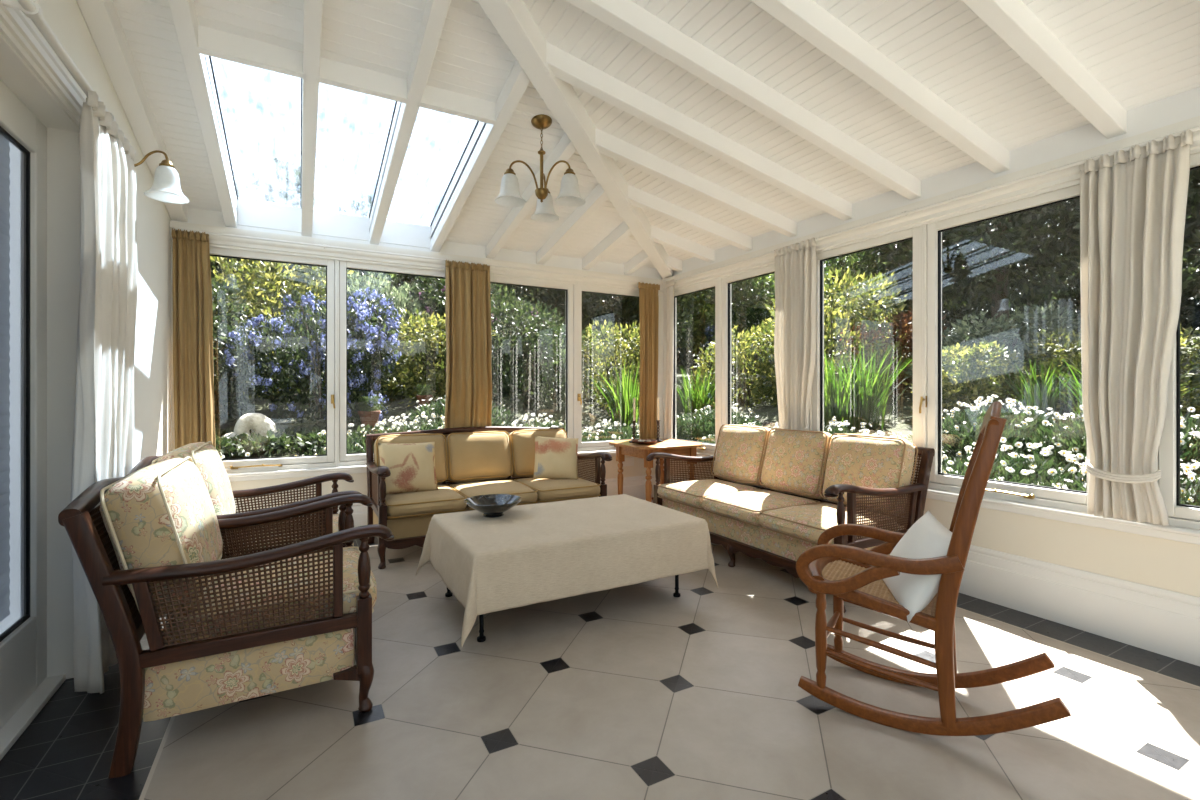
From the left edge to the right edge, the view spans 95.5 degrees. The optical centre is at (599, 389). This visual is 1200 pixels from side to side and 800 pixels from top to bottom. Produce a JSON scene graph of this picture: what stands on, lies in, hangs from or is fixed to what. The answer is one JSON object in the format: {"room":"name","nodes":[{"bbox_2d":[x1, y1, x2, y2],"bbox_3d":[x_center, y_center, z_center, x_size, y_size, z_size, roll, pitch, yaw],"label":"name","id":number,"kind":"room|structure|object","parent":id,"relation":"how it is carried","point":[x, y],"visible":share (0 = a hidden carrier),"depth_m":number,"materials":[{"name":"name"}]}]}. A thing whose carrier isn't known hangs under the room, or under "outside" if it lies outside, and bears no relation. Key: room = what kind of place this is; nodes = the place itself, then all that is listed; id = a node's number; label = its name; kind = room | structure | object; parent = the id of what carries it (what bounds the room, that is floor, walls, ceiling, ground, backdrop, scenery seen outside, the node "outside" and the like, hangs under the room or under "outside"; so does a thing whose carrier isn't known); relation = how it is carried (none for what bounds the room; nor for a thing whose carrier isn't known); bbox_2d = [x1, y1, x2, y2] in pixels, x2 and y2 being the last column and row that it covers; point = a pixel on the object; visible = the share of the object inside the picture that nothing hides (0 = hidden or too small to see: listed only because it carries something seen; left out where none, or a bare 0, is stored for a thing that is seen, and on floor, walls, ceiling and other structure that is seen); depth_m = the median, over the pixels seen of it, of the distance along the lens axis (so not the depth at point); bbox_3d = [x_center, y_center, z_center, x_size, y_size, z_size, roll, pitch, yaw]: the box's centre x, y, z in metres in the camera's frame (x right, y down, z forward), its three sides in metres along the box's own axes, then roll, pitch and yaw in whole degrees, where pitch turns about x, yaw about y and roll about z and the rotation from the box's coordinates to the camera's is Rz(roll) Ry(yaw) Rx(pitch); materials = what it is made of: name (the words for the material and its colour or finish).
{"room":"sunroom","nodes":[
{"label":"sunroom","id":0,"kind":"room"},
{"bbox_2d":[0,0,170,634],"bbox_3d":[-1.510,-0.600,0.852,0.300,3.500,6.350,0,0,-29],"label":"wall","id":1,"kind":"structure","parent":0,"point":[152,357],"depth_m":2.89,"materials":[{"name":"paint"}]},
{"bbox_2d":[0,134,9,621],"bbox_3d":[-1.791,-0.074,1.256,0.005,1.848,1.850,0,0,-29],"label":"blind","id":2,"kind":"object","parent":1,"relation":"attached to","point":[4,143],"depth_m":2.03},
{"bbox_2d":[0,33,80,760],"bbox_3d":[-1.712,0.050,1.317,0.204,2.200,1.920,0,0,-29],"label":"door","id":3,"kind":"structure","parent":1,"relation":"in","point":[36,652],"depth_m":2.06,"materials":[{"name":"white paint"}]},
{"bbox_2d":[0,0,85,126],"bbox_3d":[-1.604,-1.085,1.366,0.041,0.094,2.102,0,0,-29],"label":"trim","id":4,"kind":"structure","parent":1,"relation":"attached to","point":[15,27],"depth_m":1.78,"materials":[{"name":"white paint"}]},
{"bbox_2d":[2,0,135,154],"bbox_3d":[-1.610,-1.095,1.476,0.089,0.045,2.340,0,0,-29],"label":"pole","id":5,"kind":"object","parent":1,"relation":"attached to","point":[31,9],"visible":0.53,"depth_m":1.68,"materials":[{"name":"white paint"}]},
{"bbox_2d":[71,91,137,693],"bbox_3d":[-1.998,0.006,2.212,0.107,2.187,0.608,0,0,-30],"label":"curtain","id":6,"kind":"object","parent":5,"relation":"hanging from","point":[103,425],"visible":0.82,"depth_m":2.08,"materials":[{"name":"fabric"}]},
{"bbox_2d":[134,150,189,203],"bbox_3d":[-2.155,-1.048,2.612,0.309,0.239,0.175,0,0,-18],"label":"wall lamp","id":7,"kind":"object","parent":1,"relation":"attached to","point":[166,187],"visible":0.92,"depth_m":2.62,"materials":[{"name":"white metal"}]},
{"bbox_2d":[170,221,662,293],"bbox_3d":[-1.115,-1.067,4.665,4.078,0.135,0.058,0,0,-29],"label":"trim","id":8,"kind":"structure","parent":1,"relation":"attached to","point":[217,241],"depth_m":4.33,"materials":[{"name":"paint"}]},
{"bbox_2d":[174,228,659,284],"bbox_3d":[-1.130,-1.072,4.600,3.928,0.023,0.070,0,0,-29],"label":"pole","id":9,"kind":"object","parent":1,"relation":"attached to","point":[194,231],"visible":0.94,"depth_m":4.27,"materials":[{"name":"metal"}]},
{"bbox_2d":[172,228,214,447],"bbox_3d":[-2.741,-0.111,3.681,0.243,1.922,0.072,0,0,-29],"label":"curtain","id":10,"kind":"object","parent":9,"relation":"hanging from","point":[193,376],"visible":0.7,"depth_m":3.68,"materials":[{"name":"gold fabric"}]},
{"bbox_2d":[444,260,491,435],"bbox_3d":[-1.104,-0.254,4.611,0.420,1.637,0.133,0,0,-29],"label":"curtain","id":11,"kind":"object","parent":9,"relation":"hanging from","point":[468,399],"visible":0.89,"depth_m":4.58,"materials":[{"name":"fabric"}]},
{"bbox_2d":[638,282,659,438],"bbox_3d":[0.491,-0.254,5.464,0.261,1.637,0.079,0,0,-29],"label":"curtain","id":12,"kind":"object","parent":9,"relation":"hanging from","point":[648,293],"visible":0.93,"depth_m":5.46,"materials":[{"name":"gold fabric"}]},
{"bbox_2d":[229,455,659,511],"bbox_3d":[-1.231,0.880,4.712,4.518,0.540,0.140,0,0,-29],"label":"wall","id":13,"kind":"structure","parent":0,"point":[359,484],"depth_m":4.22,"materials":[{"name":"beige paint"}]},
{"bbox_2d":[171,243,336,472],"bbox_3d":[-2.490,-0.225,3.987,1.014,1.630,0.152,0,0,-29],"label":"window","id":14,"kind":"structure","parent":13,"relation":"in","point":[329,459],"depth_m":4.11,"materials":[{"name":"paint"}]},
{"bbox_2d":[337,260,444,466],"bbox_3d":[-1.599,-0.225,4.484,1.026,1.630,0.143,0,0,-29],"label":"window","id":15,"kind":"structure","parent":13,"relation":"in","point":[344,458],"depth_m":4.23,"materials":[{"name":"paint"}]},
{"bbox_2d":[240,475,655,526],"bbox_3d":[-1.119,1.011,4.673,4.078,0.278,0.040,0,0,-29],"label":"baseboard","id":16,"kind":"structure","parent":13,"relation":"attached to","point":[634,486],"depth_m":5.40,"materials":[{"name":"white paint"}]},
{"bbox_2d":[490,276,575,437],"bbox_3d":[-0.702,-0.225,4.980,1.024,1.630,0.143,0,0,-29],"label":"window","id":17,"kind":"structure","parent":13,"relation":"in","point":[570,289],"depth_m":5.18,"materials":[{"name":"paint"}]},
{"bbox_2d":[576,285,662,451],"bbox_3d":[0.245,-0.225,5.497,1.134,1.630,0.152,0,0,-29],"label":"window","id":18,"kind":"structure","parent":13,"relation":"in","point":[599,445],"depth_m":5.29,"materials":[{"name":"paint"}]},
{"bbox_2d":[0,537,1199,799],"bbox_3d":[0.389,1.210,1.911,4.348,0.120,6.570,0,0,-29],"label":"floor","id":19,"kind":"structure","parent":0,"point":[640,691],"depth_m":1.90,"materials":[{"name":"tile"}]},
{"bbox_2d":[58,456,393,777],"bbox_3d":[-1.327,0.708,2.083,0.923,0.893,0.750,0,0,-29],"label":"armchair","id":20,"kind":"object","parent":19,"relation":"on","point":[291,615],"visible":1,"depth_m":1.78,"materials":[{"name":"brown wood"}]},
{"bbox_2d":[105,457,220,614],"bbox_3d":[-1.545,0.494,1.963,0.237,0.476,0.622,-16,8,-28],"label":"cushion","id":21,"kind":"object","parent":20,"relation":"on","point":[160,513],"depth_m":1.73,"materials":[{"name":"fabric"}]},
{"bbox_2d":[171,547,375,642],"bbox_3d":[-1.239,0.777,2.132,0.646,0.153,0.628,0,0,-29],"label":"seat cushion","id":22,"kind":"object","parent":20,"relation":"on","point":[351,592],"depth_m":1.96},
{"bbox_2d":[128,441,360,622],"bbox_3d":[-1.716,0.708,2.748,0.923,0.893,0.750,0,0,-29],"label":"armchair","id":23,"kind":"object","parent":19,"relation":"on","point":[204,455],"visible":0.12,"depth_m":2.60,"materials":[{"name":"brown wood"}]},
{"bbox_2d":[159,441,234,536],"bbox_3d":[-1.935,0.494,2.627,0.237,0.476,0.622,-16,8,-28],"label":"cushion","id":24,"kind":"object","parent":23,"relation":"on","point":[204,455],"depth_m":2.51,"materials":[{"name":"fabric"}]},
{"bbox_2d":[224,514,352,558],"bbox_3d":[-1.629,0.777,2.796,0.646,0.153,0.628,0,0,-29],"label":"seat cushion","id":25,"kind":"object","parent":23,"relation":"on","point":[335,516],"depth_m":2.79,"materials":[{"name":"fabric"}]},
{"bbox_2d":[366,426,611,568],"bbox_3d":[-0.864,0.733,4.229,1.710,0.844,0.923,0,0,-29],"label":"sofa","id":26,"kind":"object","parent":19,"relation":"on","point":[483,460],"visible":0.73,"depth_m":4.21,"materials":[{"name":"fabric"}]},
{"bbox_2d":[378,442,437,494],"bbox_3d":[-1.359,0.550,3.869,0.398,0.361,0.187,0,0,-28],"label":"cushion","id":27,"kind":"object","parent":26,"relation":"on","point":[411,466],"visible":0.94,"depth_m":3.82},
{"bbox_2d":[375,434,446,483],"bbox_3d":[-1.451,0.542,4.201,0.525,0.416,0.226,0,-16,-29],"label":"cushion","id":28,"kind":"object","parent":26,"relation":"on","point":[440,440],"depth_m":4.20,"materials":[{"name":"yellow fabric"}]},
{"bbox_2d":[385,485,466,516],"bbox_3d":[-1.277,0.785,3.887,0.526,0.138,0.652,0,0,-29],"label":"seat cushion","id":29,"kind":"object","parent":26,"relation":"on","point":[443,500],"depth_m":3.66,"materials":[{"name":"yellow fabric"}]},
{"bbox_2d":[446,431,511,481],"bbox_3d":[-0.989,0.542,4.455,0.529,0.414,0.220,0,-16,-29],"label":"cushion","id":30,"kind":"object","parent":26,"relation":"on","point":[471,456],"depth_m":4.36,"materials":[{"name":"yellow fabric"}]},
{"bbox_2d":[452,480,537,507],"bbox_3d":[-0.816,0.783,4.141,0.530,0.139,0.652,0,0,-29],"label":"seat cushion","id":31,"kind":"object","parent":26,"relation":"on","point":[528,493],"depth_m":4.01,"materials":[{"name":"yellow fabric"}]},
{"bbox_2d":[510,429,565,477],"bbox_3d":[-0.525,0.539,4.712,0.527,0.417,0.221,0,-16,-29],"label":"cushion","id":32,"kind":"object","parent":26,"relation":"on","point":[522,441],"depth_m":4.57,"materials":[{"name":"yellow fabric"}]},
{"bbox_2d":[533,435,577,478],"bbox_3d":[-0.356,0.555,4.441,0.396,0.367,0.184,0,0,-14],"label":"cushion","id":33,"kind":"object","parent":26,"relation":"on","point":[555,458],"visible":0.99,"depth_m":4.39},
{"bbox_2d":[516,477,600,500],"bbox_3d":[-0.354,0.784,4.396,0.530,0.137,0.644,0,0,-29],"label":"seat cushion","id":34,"kind":"object","parent":26,"relation":"on","point":[580,488],"depth_m":4.19,"materials":[{"name":"yellow fabric"}]},
{"bbox_2d":[445,575,680,641],"bbox_3d":[-0.185,0.935,3.056,1.256,0.430,0.816,0,0,-29],"label":"coffee table","id":35,"kind":"object","parent":19,"relation":"on","point":[481,638],"visible":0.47,"depth_m":2.50,"materials":[{"name":"brown wood"}]},
{"bbox_2d":[415,494,717,646],"bbox_3d":[-0.202,0.897,3.050,1.418,0.372,1.016,0,0,-29],"label":"tablecloth","id":36,"kind":"object","parent":35,"relation":"on","point":[529,554],"visible":0.98,"depth_m":2.72,"materials":[{"name":"fabric"}]},
{"bbox_2d":[464,494,521,517],"bbox_3d":[-0.605,0.665,3.093,0.324,0.090,0.324,0,0,-29],"label":"bowl","id":37,"kind":"object","parent":36,"relation":"on","point":[490,505],"visible":1,"depth_m":3.13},
{"bbox_2d":[609,438,701,501],"bbox_3d":[0.510,0.816,5.005,0.720,0.668,0.720,0,0,-29],"label":"side table","id":38,"kind":"object","parent":19,"relation":"on","point":[623,447],"visible":0.66,"depth_m":4.85,"materials":[{"name":"brown wood"}]},
{"bbox_2d":[646,424,934,612],"bbox_3d":[1.168,0.717,3.729,0.923,0.875,1.730,0,0,-29],"label":"sofa","id":39,"kind":"object","parent":19,"relation":"on","point":[815,482],"visible":0.95,"depth_m":3.48,"materials":[{"name":"fabric"}]},
{"bbox_2d":[658,479,756,507],"bbox_3d":[0.823,0.782,4.148,0.653,0.143,0.534,0,0,-29],"label":"seat cushion","id":40,"kind":"object","parent":39,"relation":"on","point":[689,493],"depth_m":4.05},
{"bbox_2d":[713,425,772,485],"bbox_3d":[1.137,0.509,4.322,0.226,0.470,0.532,18,-9,-28],"label":"cushion","id":41,"kind":"object","parent":39,"relation":"on","point":[740,453],"depth_m":4.22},
{"bbox_2d":[703,490,815,523],"bbox_3d":[1.080,0.780,3.680,0.652,0.144,0.537,0,0,-29],"label":"seat cushion","id":42,"kind":"object","parent":39,"relation":"on","point":[745,506],"depth_m":3.57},
{"bbox_2d":[761,429,833,498],"bbox_3d":[1.394,0.510,3.853,0.221,0.468,0.536,18,-9,-28],"label":"cushion","id":43,"kind":"object","parent":39,"relation":"on","point":[793,462],"depth_m":3.75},
{"bbox_2d":[760,503,897,543],"bbox_3d":[1.339,0.782,3.213,0.645,0.142,0.538,0,0,-29],"label":"seat cushion","id":44,"kind":"object","parent":39,"relation":"on","point":[797,523],"depth_m":3.12,"materials":[{"name":"fabric"}]},
{"bbox_2d":[822,435,914,514],"bbox_3d":[1.655,0.506,3.384,0.222,0.471,0.534,18,-9,-28],"label":"cushion","id":45,"kind":"object","parent":39,"relation":"on","point":[870,461],"depth_m":3.29,"materials":[{"name":"fabric"}]},
{"bbox_2d":[796,401,1070,735],"bbox_3d":[1.157,0.595,1.966,0.783,1.112,0.423,0,0,34],"label":"rocking chair","id":46,"kind":"object","parent":19,"relation":"on","point":[851,574],"visible":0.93,"depth_m":1.88,"materials":[{"name":"brown wood"}]},
{"bbox_2d":[883,511,951,622],"bbox_3d":[1.142,0.618,1.951,0.200,0.315,0.354,0,0,16],"label":"cushion","id":47,"kind":"object","parent":46,"relation":"on","point":[927,537],"visible":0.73,"depth_m":1.87,"materials":[{"name":"white fabric"}]},
{"bbox_2d":[76,0,1199,278],"bbox_3d":[0.428,-1.587,1.867,4.326,0.934,6.465,0,0,-29],"label":"ceiling","id":48,"kind":"structure","parent":0,"point":[693,134],"depth_m":2.68,"materials":[{"name":"paint"}]},
{"bbox_2d":[494,114,585,222],"bbox_3d":[-0.387,-1.335,3.193,0.482,0.522,0.524,0,0,-29],"label":"chandelier","id":49,"kind":"object","parent":48,"relation":"hanging from","point":[509,195],"visible":1,"depth_m":3.17,"materials":[{"name":"glass"}]},
{"bbox_2d":[663,459,1199,596],"bbox_3d":[2.277,0.880,2.885,0.140,0.540,6.450,0,0,-29],"label":"wall","id":50,"kind":"structure","parent":0,"point":[1171,565],"depth_m":2.62,"materials":[{"name":"beige paint"}]},
{"bbox_2d":[663,279,718,454],"bbox_3d":[0.909,-0.225,5.319,0.143,1.630,0.865,0,0,-29],"label":"window","id":51,"kind":"structure","parent":50,"relation":"in","point":[709,448],"depth_m":5.36,"materials":[{"name":"paint"}]},
{"bbox_2d":[719,265,774,437],"bbox_3d":[1.335,-0.225,4.547,0.143,1.630,0.900,0,0,-29],"label":"window","id":52,"kind":"structure","parent":50,"relation":"in","point":[725,284],"depth_m":4.88,"materials":[{"name":"paint"}]},
{"bbox_2d":[809,226,926,482],"bbox_3d":[1.779,-0.225,3.734,0.152,1.630,0.952,0,0,-29],"label":"window","id":53,"kind":"structure","parent":50,"relation":"in","point":[816,411],"depth_m":3.50,"materials":[{"name":"paint"}]},
{"bbox_2d":[670,475,1199,665],"bbox_3d":[2.176,1.011,2.886,0.040,0.278,6.350,0,0,-29],"label":"baseboard","id":54,"kind":"structure","parent":50,"relation":"attached to","point":[1164,622],"depth_m":2.59,"materials":[{"name":"white paint"}]},
{"bbox_2d":[697,455,1199,544],"bbox_3d":[2.189,0.631,2.882,0.018,0.038,6.330,0,0,-29],"label":"trim","id":55,"kind":"structure","parent":50,"relation":"attached to","point":[1179,537],"depth_m":2.61,"materials":[{"name":"white paint"}]},
{"bbox_2d":[697,452,1199,536],"bbox_3d":[2.237,0.601,2.894,0.162,0.022,6.305,0,0,-29],"label":"windowsill","id":56,"kind":"structure","parent":50,"relation":"on","point":[1174,529],"depth_m":2.64,"materials":[{"name":"white paint"}]},
{"bbox_2d":[923,184,1088,511],"bbox_3d":[2.229,-0.225,2.928,0.143,1.630,0.933,0,0,-29],"label":"window","id":57,"kind":"structure","parent":50,"relation":"in","point":[1068,499],"depth_m":3.26,"materials":[{"name":"paint"}]},
{"bbox_2d":[1156,153,1199,529],"bbox_3d":[2.676,-0.225,2.108,0.152,1.630,0.935,0,0,-29],"label":"window","id":58,"kind":"structure","parent":50,"relation":"in","point":[1168,458],"depth_m":2.38,"materials":[{"name":"paint"}]},
{"bbox_3d":[2.287,-1.155,2.867,0.140,0.230,6.490,0,0,-29],"label":"lintel","id":59,"kind":"object","parent":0,"visible":0},
{"bbox_2d":[662,116,1199,293],"bbox_3d":[2.168,-1.067,2.882,0.058,0.135,6.350,0,0,-29],"label":"trim","id":60,"kind":"structure","parent":59,"relation":"attached to","point":[1069,177],"depth_m":3.14,"materials":[{"name":"paint"}]},
{"bbox_2d":[674,126,1199,281],"bbox_3d":[2.167,-1.082,2.858,0.074,0.028,6.110,0,0,-29],"label":"pole","id":61,"kind":"object","parent":60,"relation":"attached to","point":[1197,128],"visible":0.87,"depth_m":3.02,"materials":[{"name":"white paint"}]},
{"bbox_2d":[664,279,674,438],"bbox_3d":[0.704,-0.266,5.459,0.063,1.662,0.166,0,0,-35],"label":"curtain","id":62,"kind":"object","parent":61,"relation":"hanging from","point":[670,284],"visible":0.95,"depth_m":5.45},
{"bbox_2d":[774,237,815,430],"bbox_3d":[1.444,-0.266,4.086,0.115,1.662,0.393,0,0,-29],"label":"curtain","id":63,"kind":"object","parent":61,"relation":"hanging from","point":[795,267],"visible":0.8,"depth_m":4.08,"materials":[{"name":"fabric"}]},
{"bbox_2d":[1079,129,1192,525],"bbox_3d":[2.368,-0.250,2.427,0.129,1.664,0.374,0,0,-29],"label":"curtain","id":64,"kind":"object","parent":61,"relation":"hanging from","point":[1133,203],"visible":1,"depth_m":2.43,"materials":[{"name":"fabric"}]},
{"bbox_3d":[0.526,-1.720,2.004,4.778,0.880,7.000,0,0,-29],"label":"roof","id":65,"kind":"structure","parent":0,"visible":0},
{"bbox_2d":[195,25,306,232],"bbox_3d":[-1.996,-1.439,3.233,0.436,0.542,1.730,0,0,-29],"label":"window","id":66,"kind":"structure","parent":65,"relation":"attached to","point":[211,42],"depth_m":2.57,"materials":[{"name":"glass"}]},
{"bbox_2d":[312,57,409,240],"bbox_3d":[-1.585,-1.439,3.460,0.436,0.542,1.730,0,0,-29],"label":"window","id":67,"kind":"structure","parent":65,"relation":"attached to","point":[334,73],"depth_m":2.79,"materials":[{"name":"paint"}]},
{"bbox_2d":[380,85,496,248],"bbox_3d":[-1.173,-1.439,3.687,0.436,0.542,1.730,0,0,-29],"label":"window","id":68,"kind":"structure","parent":65,"relation":"attached to","point":[434,98],"depth_m":3.38,"materials":[{"name":"paint"}]},
{"label":"outside","id":69,"kind":"structure","parent":0,"visible":0},
{"bbox_2d":[214,334,1199,484],"bbox_3d":[1.961,-0.650,6.794,34.000,3.399,38.000,0,0,-29],"label":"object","id":70,"kind":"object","parent":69,"point":[900,417],"depth_m":7.42,"materials":[{"name":"plant"}]},
{"bbox_2d":[211,277,265,423],"bbox_3d":[-4.709,-0.444,6.011,1.821,1.921,2.114,0,0,-36],"label":"shrub","id":71,"kind":"object","parent":70,"relation":"on","point":[224,388],"visible":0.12,"depth_m":6.02,"materials":[{"name":"green plant"}]},
{"bbox_2d":[222,413,276,453],"bbox_3d":[-3.473,0.416,5.366,0.499,0.380,0.345,0,0,-44],"label":"stone ornament","id":72,"kind":"object","parent":70,"relation":"on","point":[260,423],"visible":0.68,"depth_m":5.32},
{"bbox_2d":[210,256,353,400],"bbox_3d":[-4.434,-0.890,7.661,1.930,2.307,1.893,0,0,10],"label":"flowering shrub","id":73,"kind":"object","parent":70,"relation":"on","point":[250,287],"visible":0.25,"depth_m":7.23,"materials":[{"name":"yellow plant"}]},
{"bbox_2d":[215,424,402,458],"bbox_3d":[-3.454,0.506,5.629,2.828,0.300,2.016,0,0,-29],"label":"flowering plants","id":74,"kind":"object","parent":70,"relation":"on","point":[269,443],"visible":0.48,"depth_m":5.09,"materials":[{"name":"green plant"}]},
{"bbox_2d":[222,287,401,427],"bbox_3d":[-3.409,-0.322,6.727,1.818,1.974,1.760,0,0,-22],"label":"flowering shrub","id":75,"kind":"object","parent":70,"relation":"on","point":[369,340],"visible":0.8,"depth_m":6.31,"materials":[{"name":"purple plant"}]},
{"bbox_2d":[243,157,407,318],"bbox_3d":[-5.827,-2.565,11.638,3.238,3.940,4.193,0,0,14],"label":"evergreen tree","id":76,"kind":"object","parent":70,"relation":"on","point":[267,187],"visible":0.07,"depth_m":10.41,"materials":[{"name":"green plant"}]},
{"bbox_2d":[305,266,427,380],"bbox_3d":[-3.797,-0.971,8.855,1.980,2.336,2.070,0,0,-13],"label":"shrub","id":77,"kind":"object","parent":70,"relation":"on","point":[398,295],"visible":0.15,"depth_m":8.62,"materials":[{"name":"green plant"}]},
{"bbox_2d":[378,308,496,409],"bbox_3d":[-2.463,-0.403,8.054,1.845,1.514,1.824,0,0,-13],"label":"shrub","id":78,"kind":"object","parent":70,"relation":"on","point":[438,384],"visible":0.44,"depth_m":7.57,"materials":[{"name":"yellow plant"}]},
{"bbox_2d":[408,396,513,430],"bbox_3d":[-1.705,0.276,6.717,1.315,0.532,1.223,0,0,-14],"label":"plant","id":79,"kind":"object","parent":70,"relation":"on","point":[498,417],"visible":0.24,"depth_m":6.48,"materials":[{"name":"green plant"}]},
{"bbox_2d":[394,276,565,382],"bbox_3d":[-2.026,-0.921,9.454,3.103,2.555,1.917,0,0,-21],"label":"flowering shrub","id":80,"kind":"object","parent":70,"relation":"on","point":[436,299],"visible":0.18,"depth_m":8.96,"materials":[{"name":"green plant"}]},
{"bbox_2d":[491,299,593,408],"bbox_3d":[-1.099,-0.462,8.556,2.172,1.767,1.845,0,0,-26],"label":"shrub","id":81,"kind":"object","parent":70,"relation":"on","point":[523,388],"visible":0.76,"depth_m":8.06,"materials":[{"name":"green plant"}]},
{"bbox_2d":[531,288,639,368],"bbox_3d":[0.171,-2.290,13.251,3.866,3.736,3.336,0,0,-13],"label":"evergreen tree","id":82,"kind":"object","parent":70,"relation":"on","point":[600,308],"visible":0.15,"depth_m":12.09,"materials":[{"name":"green plant"}]},
{"bbox_2d":[582,319,639,409],"bbox_3d":[0.212,-0.363,9.082,1.622,1.586,1.618,0,0,-2],"label":"shrub","id":83,"kind":"object","parent":70,"relation":"on","point":[616,349],"visible":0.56,"depth_m":8.69,"materials":[{"name":"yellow plant"}]},
{"bbox_2d":[587,360,639,429],"bbox_3d":[0.369,0.046,7.665,1.444,1.026,1.366,0,0,37],"label":"plant","id":84,"kind":"object","parent":70,"relation":"on","point":[623,413],"visible":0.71,"depth_m":7.64,"materials":[{"name":"green plant"}]},
{"bbox_2d":[677,365,732,414],"bbox_3d":[1.525,0.057,8.291,1.108,0.988,1.290,0,0,18],"label":"plant","id":85,"kind":"object","parent":70,"relation":"on","point":[700,400],"visible":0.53,"depth_m":8.13,"materials":[{"name":"green plant"}]},
{"bbox_2d":[677,403,761,440],"bbox_3d":[1.546,0.422,7.359,1.334,0.502,1.311,0,0,-16],"label":"plant","id":86,"kind":"object","parent":70,"relation":"on","point":[700,425],"visible":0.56,"depth_m":7.08,"materials":[{"name":"green plant"}]},
{"bbox_2d":[677,273,774,373],"bbox_3d":[2.653,-1.928,12.455,3.161,3.749,3.663,0,0,20],"label":"evergreen tree","id":87,"kind":"object","parent":70,"relation":"on","point":[695,311],"visible":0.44,"depth_m":11.42,"materials":[{"name":"green plant"}]},
{"bbox_2d":[687,318,775,408],"bbox_3d":[2.452,-0.363,9.054,1.759,1.658,1.770,0,0,32],"label":"shrub","id":88,"kind":"object","parent":70,"relation":"on","point":[759,339],"visible":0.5,"depth_m":8.77,"materials":[{"name":"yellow plant"}]},
{"bbox_2d":[752,267,911,406],"bbox_3d":[3.409,-0.684,7.998,2.066,2.091,2.011,0,0,-3],"label":"shrub","id":89,"kind":"object","parent":70,"relation":"on","point":[871,310],"visible":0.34,"depth_m":7.45,"materials":[{"name":"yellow plant"}]},
{"bbox_2d":[824,347,893,431],"bbox_3d":[2.644,-0.017,6.192,1.244,1.124,1.463,0,0,8],"label":"plant","id":90,"kind":"object","parent":70,"relation":"on","point":[838,398],"visible":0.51,"depth_m":6.05,"materials":[{"name":"green plant"}]},
{"bbox_2d":[824,340,912,430],"bbox_3d":[2.942,-0.059,6.116,1.338,1.005,1.416,0,0,4],"label":"plant","id":91,"kind":"object","parent":70,"relation":"on","point":[871,409],"visible":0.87,"depth_m":6.03,"materials":[{"name":"green plant"}]},
{"bbox_2d":[835,307,946,398],"bbox_3d":[4.221,-0.518,7.969,1.551,1.442,1.452,0,0,-8],"label":"shrub","id":92,"kind":"object","parent":70,"relation":"on","point":[904,326],"visible":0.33,"depth_m":7.60,"materials":[{"name":"green plant"}]},
{"bbox_2d":[824,248,980,346],"bbox_3d":[5.961,-2.257,11.942,3.336,3.536,3.866,0,0,-26],"label":"evergreen tree","id":93,"kind":"object","parent":70,"relation":"on","point":[856,261],"visible":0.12,"depth_m":11.02,"materials":[{"name":"green plant"}]},
{"bbox_2d":[910,340,1031,417],"bbox_3d":[3.883,-0.026,5.798,1.230,0.961,1.164,0,0,-22],"label":"shrub","id":94,"kind":"object","parent":70,"relation":"on","point":[959,356],"visible":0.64,"depth_m":5.43,"materials":[{"name":"yellow plant"}]},
{"bbox_2d":[868,198,1079,351],"bbox_3d":[6.578,-2.728,9.117,3.863,4.726,4.477,0,0,29],"label":"evergreen tree","id":95,"kind":"object","parent":70,"relation":"on","point":[984,249],"visible":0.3,"depth_m":8.61,"materials":[{"name":"green plant"}]},
{"bbox_2d":[905,395,1070,461],"bbox_3d":[3.336,0.321,4.635,1.327,0.563,1.206,0,0,-18],"label":"plant","id":96,"kind":"object","parent":70,"relation":"on","point":[960,430],"visible":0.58,"depth_m":4.41,"materials":[{"name":"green plant"}]},
{"bbox_2d":[904,300,1081,391],"bbox_3d":[4.884,-0.427,6.680,1.770,1.226,1.759,0,0,-41],"label":"shrub","id":97,"kind":"object","parent":70,"relation":"on","point":[1025,333],"visible":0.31,"depth_m":6.30,"materials":[{"name":"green plant"}]},
{"bbox_2d":[942,437,1085,489],"bbox_3d":[2.875,0.606,3.810,1.223,0.517,1.202,0,0,-16],"label":"plant","id":98,"kind":"object","parent":70,"relation":"on","point":[1032,468],"visible":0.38,"depth_m":3.63,"materials":[{"name":"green plant"}]},
{"bbox_2d":[992,359,1079,422],"bbox_3d":[4.107,0.024,5.072,0.901,0.677,0.953,0,0,12],"label":"plant","id":99,"kind":"object","parent":70,"relation":"on","point":[1039,399],"visible":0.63,"depth_m":4.96,"materials":[{"name":"green plant"}]},
{"bbox_2d":[942,246,1199,347],"bbox_3d":[12.082,-1.466,7.925,2.482,3.939,15.833,0,0,-29],"label":"hedge","id":100,"kind":"object","parent":70,"relation":"on","point":[1189,308],"visible":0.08,"depth_m":11.37,"materials":[{"name":"green plant"}]},
{"bbox_2d":[1015,323,1199,419],"bbox_3d":[4.878,-0.133,5.136,1.496,1.038,1.505,0,0,-25],"label":"shrub","id":101,"kind":"object","parent":70,"relation":"on","point":[1185,399],"visible":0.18,"depth_m":5.10,"materials":[{"name":"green plant"}]},
{"bbox_2d":[1024,405,1199,485],"bbox_3d":[3.761,0.332,3.851,1.315,0.555,1.223,0,0,-14],"label":"plant","id":102,"kind":"object","parent":70,"relation":"on","point":[1076,432],"visible":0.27,"depth_m":3.75,"materials":[{"name":"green plant"}]},
{"bbox_2d":[1037,456,1199,505],"bbox_3d":[3.161,0.633,3.177,1.205,0.494,1.112,0,0,-14],"label":"plant","id":103,"kind":"object","parent":70,"relation":"on","point":[1189,494],"visible":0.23,"depth_m":3.05,"materials":[{"name":"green plant"}]},
{"bbox_2d":[1072,169,1199,301],"bbox_3d":[7.689,-2.427,5.302,3.863,4.372,4.477,0,0,-29],"label":"evergreen tree","id":104,"kind":"object","parent":70,"relation":"on","point":[1192,220],"visible":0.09,"depth_m":6.28,"materials":[{"name":"green plant"}]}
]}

